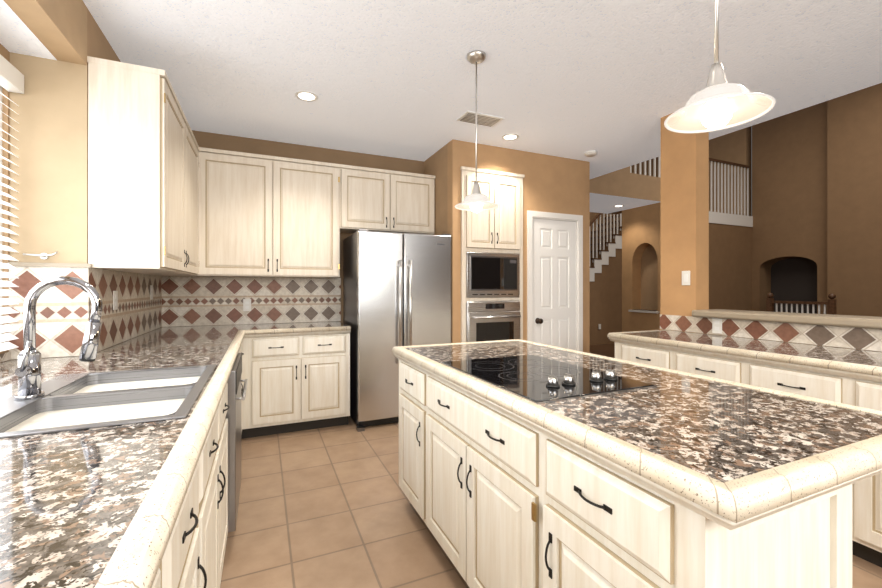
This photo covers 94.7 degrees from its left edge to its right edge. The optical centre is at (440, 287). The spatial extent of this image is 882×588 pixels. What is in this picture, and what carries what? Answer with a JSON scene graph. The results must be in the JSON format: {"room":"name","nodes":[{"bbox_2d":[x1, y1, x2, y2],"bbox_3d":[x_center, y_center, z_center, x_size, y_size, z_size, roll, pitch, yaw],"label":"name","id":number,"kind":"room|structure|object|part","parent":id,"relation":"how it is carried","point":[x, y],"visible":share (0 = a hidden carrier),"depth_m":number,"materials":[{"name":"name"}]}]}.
{"room":"kitchen","nodes":[
{"label":"kitchen","id":0,"kind":"room"},
{"bbox_2d":[0,44,9,360],"bbox_3d":[-1.093,0.055,-0.471,0.120,2.420,5.320,0,0,-24],"label":"wall","id":1,"kind":"structure","parent":0,"point":[4,52],"depth_m":1.97,"materials":[{"name":"beige paint"}]},
{"bbox_2d":[0,85,1,342],"bbox_3d":[-1.701,-0.345,0.919,0.070,1.300,2.255,0,0,-24],"label":"window","id":2,"kind":"structure","parent":1,"relation":"in","point":[0,177],"depth_m":1.95,"materials":[{"name":"white"}]},
{"bbox_2d":[0,209,18,351],"bbox_3d":[-2.027,-0.034,1.872,0.058,0.639,0.147,0,0,-24],"label":"window blinds","id":3,"kind":"object","parent":1,"relation":"attached to","point":[4,346],"depth_m":1.92,"materials":[{"name":"white plastic"}]},
{"bbox_2d":[0,262,19,361],"bbox_3d":[-1.650,0.112,0.950,0.008,0.475,2.269,0,0,-24],"label":"tile backsplash","id":4,"kind":"structure","parent":1,"relation":"attached to","point":[13,353],"depth_m":1.99,"materials":[{"name":"white tile"}]},
{"bbox_2d":[0,54,23,93],"bbox_3d":[-2.036,-0.976,1.892,0.058,0.139,0.191,0,0,-24],"label":"window blinds","id":5,"kind":"object","parent":1,"relation":"attached to","point":[11,78],"depth_m":1.91,"materials":[{"name":"white"}]},
{"bbox_2d":[0,0,56,59],"bbox_3d":[-1.035,-1.195,-0.380,0.300,0.080,5.440,0,0,-24],"label":"ceiling","id":6,"kind":"structure","parent":0,"point":[17,35],"depth_m":1.87,"materials":[{"name":"white paint"}]},
{"bbox_2d":[10,52,56,359],"bbox_3d":[-2.126,-0.095,2.046,0.340,2.720,0.120,0,0,-24],"label":"wall","id":7,"kind":"structure","parent":0,"point":[35,152],"depth_m":2.02,"materials":[{"name":"beige paint"}]},
{"bbox_2d":[23,251,58,258],"bbox_3d":[-1.975,-0.164,2.016,0.133,0.040,0.054,0,0,-24],"label":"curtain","id":8,"kind":"object","parent":7,"relation":"attached to","point":[43,255],"visible":1,"depth_m":2.00,"materials":[{"name":"silver metal"}]},
{"bbox_2d":[3,0,122,356],"bbox_3d":[-1.157,-0.095,0.419,0.120,2.720,7.000,0,0,-24],"label":"wall","id":9,"kind":"structure","parent":0,"point":[72,162],"depth_m":2.07,"materials":[{"name":"beige paint"}]},
{"bbox_2d":[80,263,163,351],"bbox_3d":[-2.157,0.112,2.869,0.012,0.475,1.692,0,0,-24],"label":"tile backsplash","id":10,"kind":"structure","parent":9,"relation":"attached to","point":[136,315],"depth_m":2.62,"materials":[{"name":"beige tile"}]},
{"bbox_2d":[113,291,117,309],"bbox_3d":[-1.987,0.075,2.479,0.007,0.116,0.070,0,0,-24],"label":"electrical outlet","id":11,"kind":"object","parent":10,"relation":"attached to","point":[115,300],"visible":1,"depth_m":2.47,"materials":[{"name":"white plastic"}]},
{"bbox_2d":[150,285,152,299],"bbox_3d":[-2.346,0.035,3.293,0.007,0.116,0.070,0,0,-24],"label":"electrical outlet","id":12,"kind":"object","parent":10,"relation":"attached to","point":[151,291],"visible":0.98,"depth_m":3.28,"materials":[{"name":"white plastic"}]},
{"bbox_2d":[87,56,186,275],"bbox_3d":[-1.833,-0.656,2.517,0.332,1.098,0.741,0,0,-24],"label":"upper cabinet","id":13,"kind":"object","parent":9,"relation":"attached to","point":[168,195],"depth_m":2.20,"materials":[{"name":"beige wood"}]},
{"bbox_2d":[187,121,206,275],"bbox_3d":[-2.059,-0.656,3.090,0.382,1.098,0.733,0,0,-24],"label":"upper cabinet","id":14,"kind":"object","parent":9,"relation":"attached to","point":[196,155],"depth_m":3.37,"materials":[{"name":"beige wood"}]},
{"bbox_2d":[175,130,423,326],"bbox_3d":[-1.378,-0.095,4.212,2.777,2.720,0.120,0,0,-24],"label":"wall","id":15,"kind":"structure","parent":0,"point":[249,145],"depth_m":4.17,"materials":[{"name":"brown paint"}]},
{"bbox_2d":[207,148,282,276],"bbox_3d":[-1.844,-0.656,3.729,0.667,1.098,0.381,0,0,-24],"label":"upper cabinet","id":16,"kind":"object","parent":15,"relation":"attached to","point":[245,190],"depth_m":3.62,"materials":[{"name":"beige wood"}]},
{"bbox_2d":[164,276,340,326],"bbox_3d":[-1.771,0.121,3.965,1.560,0.455,0.002,0,0,-24],"label":"tile backsplash","id":17,"kind":"structure","parent":15,"relation":"attached to","point":[188,300],"depth_m":3.93,"materials":[{"name":"beige tile"}]},
{"bbox_2d":[243,299,250,310],"bbox_3d":[-1.869,0.165,3.916,0.070,0.116,0.007,0,0,-24],"label":"electrical outlet","id":18,"kind":"object","parent":17,"relation":"attached to","point":[246,304],"visible":1,"depth_m":3.91,"materials":[{"name":"white plastic"}]},
{"bbox_2d":[283,157,350,277],"bbox_3d":[-1.323,-0.656,3.986,0.737,1.098,0.331,0,0,-24],"label":"upper cabinet","id":19,"kind":"object","parent":15,"relation":"attached to","point":[316,195],"depth_m":3.86,"materials":[{"name":"beige wood"}]},
{"bbox_2d":[351,166,434,234],"bbox_3d":[-0.590,-0.895,4.310,1.006,0.620,0.331,0,0,-24],"label":"upper cabinet","id":20,"kind":"object","parent":15,"relation":"attached to","point":[382,200],"depth_m":4.17,"materials":[{"name":"beige wood"}]},
{"bbox_2d":[424,144,446,234],"bbox_3d":[-0.026,-0.095,4.393,0.085,2.720,0.640,0,0,-24],"label":"wall","id":21,"kind":"structure","parent":0,"point":[435,164],"depth_m":4.27,"materials":[{"name":"brown paint"}]},
{"bbox_2d":[83,0,881,178],"bbox_3d":[1.037,-1.515,1.452,4.970,0.120,7.120,0,0,-24],"label":"ceiling","id":22,"kind":"structure","parent":0,"point":[612,83],"depth_m":2.63,"materials":[{"name":"white paint"}]},
{"bbox_2d":[295,91,317,101],"bbox_3d":[-1.020,-1.454,3.080,0.170,0.003,0.170,0,0,-24],"label":"recessed light","id":23,"kind":"object","parent":22,"relation":"in","point":[307,96],"visible":1,"depth_m":3.08,"materials":[{"name":"white paint"}]},
{"bbox_2d":[455,50,497,211],"bbox_3d":[0.222,-0.965,2.546,0.272,0.981,0.272,0,0,-24],"label":"pendant light","id":24,"kind":"object","parent":22,"relation":"hanging from","point":[475,200],"visible":1,"depth_m":2.53,"materials":[{"name":"white glass"}]},
{"bbox_3d":[0.222,-0.546,2.546,0.272,0.077,0.272,0,0,-24],"label":"lamp shade","id":25,"kind":"part","parent":24,"relation":"part of","materials":[{"name":"white glass"}]},
{"bbox_3d":[0.222,-0.529,2.546,0.080,0.111,0.079,0,0,-24],"label":"bulb","id":26,"kind":"part","parent":24,"relation":"part of","materials":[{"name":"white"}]},
{"bbox_2d":[456,111,504,126],"bbox_3d":[0.339,-1.450,3.494,0.360,0.010,0.200,0,0,-24],"label":"ceiling vent","id":27,"kind":"object","parent":22,"relation":"in","point":[482,119],"visible":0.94,"depth_m":3.48,"materials":[{"name":"white metal"}]},
{"bbox_2d":[501,134,518,140],"bbox_3d":[0.668,-1.454,3.912,0.170,0.003,0.170,0,0,-24],"label":"recessed light","id":28,"kind":"object","parent":22,"relation":"in","point":[510,136],"visible":1,"depth_m":3.92,"materials":[{"name":"white paint"}]},
{"bbox_2d":[584,151,596,156],"bbox_3d":[1.607,-1.437,4.359,0.130,0.036,0.130,0,0,-24],"label":"smoke detector","id":29,"kind":"object","parent":22,"relation":"attached to","point":[590,153],"visible":1,"depth_m":4.32,"materials":[{"name":"white plastic"}]},
{"bbox_2d":[664,0,775,132],"bbox_3d":[0.815,-0.965,1.201,0.272,0.981,0.272,0,0,-24],"label":"pendant light","id":30,"kind":"object","parent":22,"relation":"hanging from","point":[719,102],"visible":1,"depth_m":1.19,"materials":[{"name":"white glass"}]},
{"bbox_3d":[0.815,-0.529,1.201,0.080,0.111,0.079,0,0,-24],"label":"bulb","id":31,"kind":"part","parent":30,"relation":"part of","materials":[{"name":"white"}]},
{"bbox_3d":[0.815,-0.546,1.201,0.272,0.077,0.272,0,0,-24],"label":"lamp shade","id":32,"kind":"part","parent":30,"relation":"part of","materials":[{"name":"white glass"}]},
{"bbox_2d":[447,139,589,352],"bbox_3d":[0.889,-0.095,4.381,1.748,2.720,0.120,0,0,-24],"label":"wall","id":33,"kind":"structure","parent":0,"point":[554,184],"depth_m":4.33,"materials":[{"name":"orange paint"}]},
{"bbox_2d":[527,210,582,351],"bbox_3d":[1.241,0.220,4.528,0.755,2.090,0.136,0,0,-24],"label":"door frame","id":34,"kind":"structure","parent":33,"relation":"attached to","point":[577,219],"depth_m":4.53,"materials":[{"name":"white wood"}]},
{"bbox_2d":[533,218,575,349],"bbox_3d":[1.252,0.252,4.503,0.605,2.003,0.035,0,0,-24],"label":"pantry door","id":35,"kind":"structure","parent":34,"relation":"attached to","point":[554,275],"depth_m":4.49,"materials":[{"name":"white paint"}]},
{"bbox_2d":[535,318,542,323],"bbox_3d":[1.060,0.355,4.362,0.064,0.064,0.070,0,0,-24],"label":"door knob","id":36,"kind":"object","parent":35,"relation":"attached to","point":[538,321],"depth_m":4.34,"materials":[{"name":"brown metal"}]},
{"bbox_2d":[220,343,881,587],"bbox_3d":[3.846,1.295,4.811,13.420,0.060,15.000,0,0,-24],"label":"floor","id":37,"kind":"structure","parent":0,"point":[329,507],"depth_m":2.20,"materials":[{"name":"tile"}]},
{"bbox_2d":[0,276,350,587],"bbox_3d":[-0.623,0.613,0.926,1.861,1.304,6.497,0,0,-24],"label":"base cabinet","id":38,"kind":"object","parent":37,"relation":"on","point":[120,465],"depth_m":1.20,"materials":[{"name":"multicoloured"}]},
{"bbox_2d":[14,276,102,400],"bbox_3d":[-1.221,0.153,1.294,0.217,0.384,0.104,0,0,-24],"label":"faucet","id":39,"kind":"object","parent":38,"relation":"on","point":[28,371],"depth_m":1.29,"materials":[{"name":"silver metal"}]},
{"bbox_2d":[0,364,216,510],"bbox_3d":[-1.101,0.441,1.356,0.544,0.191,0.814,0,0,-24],"label":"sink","id":40,"kind":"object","parent":38,"relation":"in","point":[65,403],"depth_m":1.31,"materials":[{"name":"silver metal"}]},
{"bbox_2d":[219,352,248,534],"bbox_3d":[-1.116,0.780,2.207,0.109,0.769,0.590,0,0,-24],"label":"dishwasher","id":41,"kind":"object","parent":38,"relation":"in","point":[233,414],"depth_m":1.94,"materials":[{"name":"silver metal"}]},
{"bbox_2d":[343,229,450,431],"bbox_3d":[-0.454,0.369,4.090,0.926,1.792,0.810,0,0,-24],"label":"fridge","id":42,"kind":"object","parent":37,"relation":"on","point":[396,289],"visible":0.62,"depth_m":3.73,"materials":[{"name":"silver metal"}]},
{"bbox_2d":[460,166,524,342],"bbox_3d":[0.429,0.036,4.377,0.742,2.458,0.718,0,0,-24],"label":"tall cabinet","id":43,"kind":"object","parent":37,"relation":"on","point":[492,275],"visible":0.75,"depth_m":4.11,"materials":[{"name":"beige wood"}]},
{"bbox_2d":[590,172,637,344],"bbox_3d":[2.893,-0.745,9.325,3.660,4.020,0.968,0,0,-24],"label":"stairs","id":44,"kind":"structure","parent":37,"relation":"on","point":[606,275],"depth_m":9.22,"materials":[{"name":"brown wood"}]},
{"bbox_2d":[392,351,881,587],"bbox_3d":[0.503,0.824,1.714,0.905,0.882,1.898,0,0,-24],"label":"kitchen island","id":45,"kind":"object","parent":37,"relation":"on","point":[525,464],"depth_m":1.04,"materials":[{"name":"beige wood"}]},
{"bbox_2d":[392,339,881,514],"bbox_3d":[0.509,0.365,1.716,0.903,0.044,1.908,0,0,-24],"label":"island countertop","id":46,"kind":"structure","parent":45,"relation":"on","point":[739,447],"depth_m":1.10,"materials":[{"name":"multicoloured stone"}]},
{"bbox_2d":[439,354,657,412],"bbox_3d":[0.380,0.344,1.665,0.524,0.074,0.724,0,0,-24],"label":"cooktop","id":47,"kind":"object","parent":46,"relation":"in","point":[533,379],"depth_m":1.51,"materials":[{"name":"black glass"}]},
{"bbox_2d":[607,329,881,567],"bbox_3d":[2.505,0.805,1.222,0.661,0.920,4.514,0,0,-24],"label":"base cabinet","id":48,"kind":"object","parent":37,"relation":"on","point":[853,377],"depth_m":2.14,"materials":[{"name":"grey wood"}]},
{"bbox_2d":[766,293,835,314],"bbox_3d":[6.901,0.680,7.820,0.110,1.170,1.090,0,0,-24],"label":"railing","id":49,"kind":"object","parent":37,"relation":"on","point":[830,303],"visible":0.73,"depth_m":7.75,"materials":[{"name":"brown wood"}]},
{"bbox_2d":[590,193,659,213],"bbox_3d":[2.503,-1.453,6.951,2.150,0.004,1.180,0,0,-24],"label":"ceiling","id":50,"kind":"structure","parent":0,"point":[601,203],"depth_m":6.97,"materials":[{"name":"white paint"}]},
{"bbox_2d":[590,156,660,237],"bbox_3d":[3.414,-1.535,10.151,7.100,5.600,0.120,0,0,-24],"label":"wall","id":51,"kind":"structure","parent":0,"point":[593,215],"depth_m":10.92,"materials":[{"name":"brown paint"}]},
{"bbox_2d":[590,166,660,213],"bbox_3d":[2.617,-2.895,7.002,2.400,2.880,1.200,0,0,-24],"label":"wall","id":52,"kind":"structure","parent":0,"point":[624,182],"depth_m":6.52,"materials":[{"name":"brown paint"}]},
{"bbox_2d":[630,156,659,176],"bbox_3d":[3.484,-2.340,6.772,0.924,0.970,0.060,0,0,-24],"label":"rail","id":53,"kind":"object","parent":52,"relation":"attached to","point":[654,167],"depth_m":6.76,"materials":[{"name":"white paint"}]},
{"bbox_2d":[622,202,660,331],"bbox_3d":[3.727,-0.095,7.185,0.400,2.720,1.040,0,0,-24],"label":"wall","id":54,"kind":"structure","parent":0,"point":[641,268],"depth_m":7.33,"materials":[{"name":"brown paint"}]},
{"bbox_2d":[709,210,743,214],"bbox_3d":[5.821,-0.255,10.108,2.330,3.040,1.898,0,0,-24],"label":"wall","id":55,"kind":"structure","parent":0,"point":[726,212],"depth_m":9.43,"materials":[{"name":"brown paint"}]},
{"bbox_2d":[709,211,752,310],"bbox_3d":[6.212,-0.210,9.134,2.400,2.950,0.140,0,0,-24],"label":"wall","id":56,"kind":"structure","parent":0,"point":[730,261],"depth_m":9.25,"materials":[{"name":"brown paint"}]},
{"bbox_2d":[709,158,748,215],"bbox_3d":[6.208,-2.285,9.143,2.324,1.200,0.060,0,0,-24],"label":"rail","id":57,"kind":"object","parent":56,"relation":"on","point":[725,163],"visible":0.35,"depth_m":9.35,"materials":[{"name":"white paint"}]},
{"bbox_2d":[661,112,880,351],"bbox_3d":[2.972,-0.095,1.185,0.155,2.720,5.070,0,0,-24],"label":"wall","id":58,"kind":"structure","parent":0,"point":[684,201],"depth_m":3.28,"materials":[{"name":"brown paint"}]},
{"bbox_2d":[682,271,689,284],"bbox_3d":[1.966,-0.080,3.261,0.008,0.116,0.070,0,0,-24],"label":"light switch","id":59,"kind":"object","parent":58,"relation":"attached to","point":[685,277],"visible":1,"depth_m":3.26,"materials":[{"name":"white plastic"}]},
{"bbox_2d":[660,314,881,351],"bbox_3d":[2.792,0.287,1.379,0.001,0.124,4.570,0,0,-24],"label":"backsplash","id":60,"kind":"structure","parent":58,"relation":"attached to","point":[853,338],"depth_m":2.63,"materials":[{"name":"tile"}]},
{"bbox_2d":[712,318,721,333],"bbox_3d":[2.059,0.280,3.029,0.007,0.116,0.070,0,0,-24],"label":"outlet","id":61,"kind":"object","parent":60,"relation":"attached to","point":[716,325],"visible":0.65,"depth_m":3.03,"materials":[{"name":"white plastic"}]},
{"bbox_2d":[692,309,881,328],"bbox_3d":[2.946,0.197,1.276,0.310,0.054,4.258,0,0,-24],"label":"ledge","id":62,"kind":"object","parent":58,"relation":"on","point":[872,322],"depth_m":2.56,"materials":[{"name":"beige tile"}]},
{"bbox_2d":[709,83,881,316],"bbox_3d":[9.172,-1.535,5.794,0.820,5.600,12.500,0,0,-24],"label":"wall","id":63,"kind":"structure","parent":0,"point":[817,201],"depth_m":8.47,"materials":[{"name":"brown paint"}]}
]}

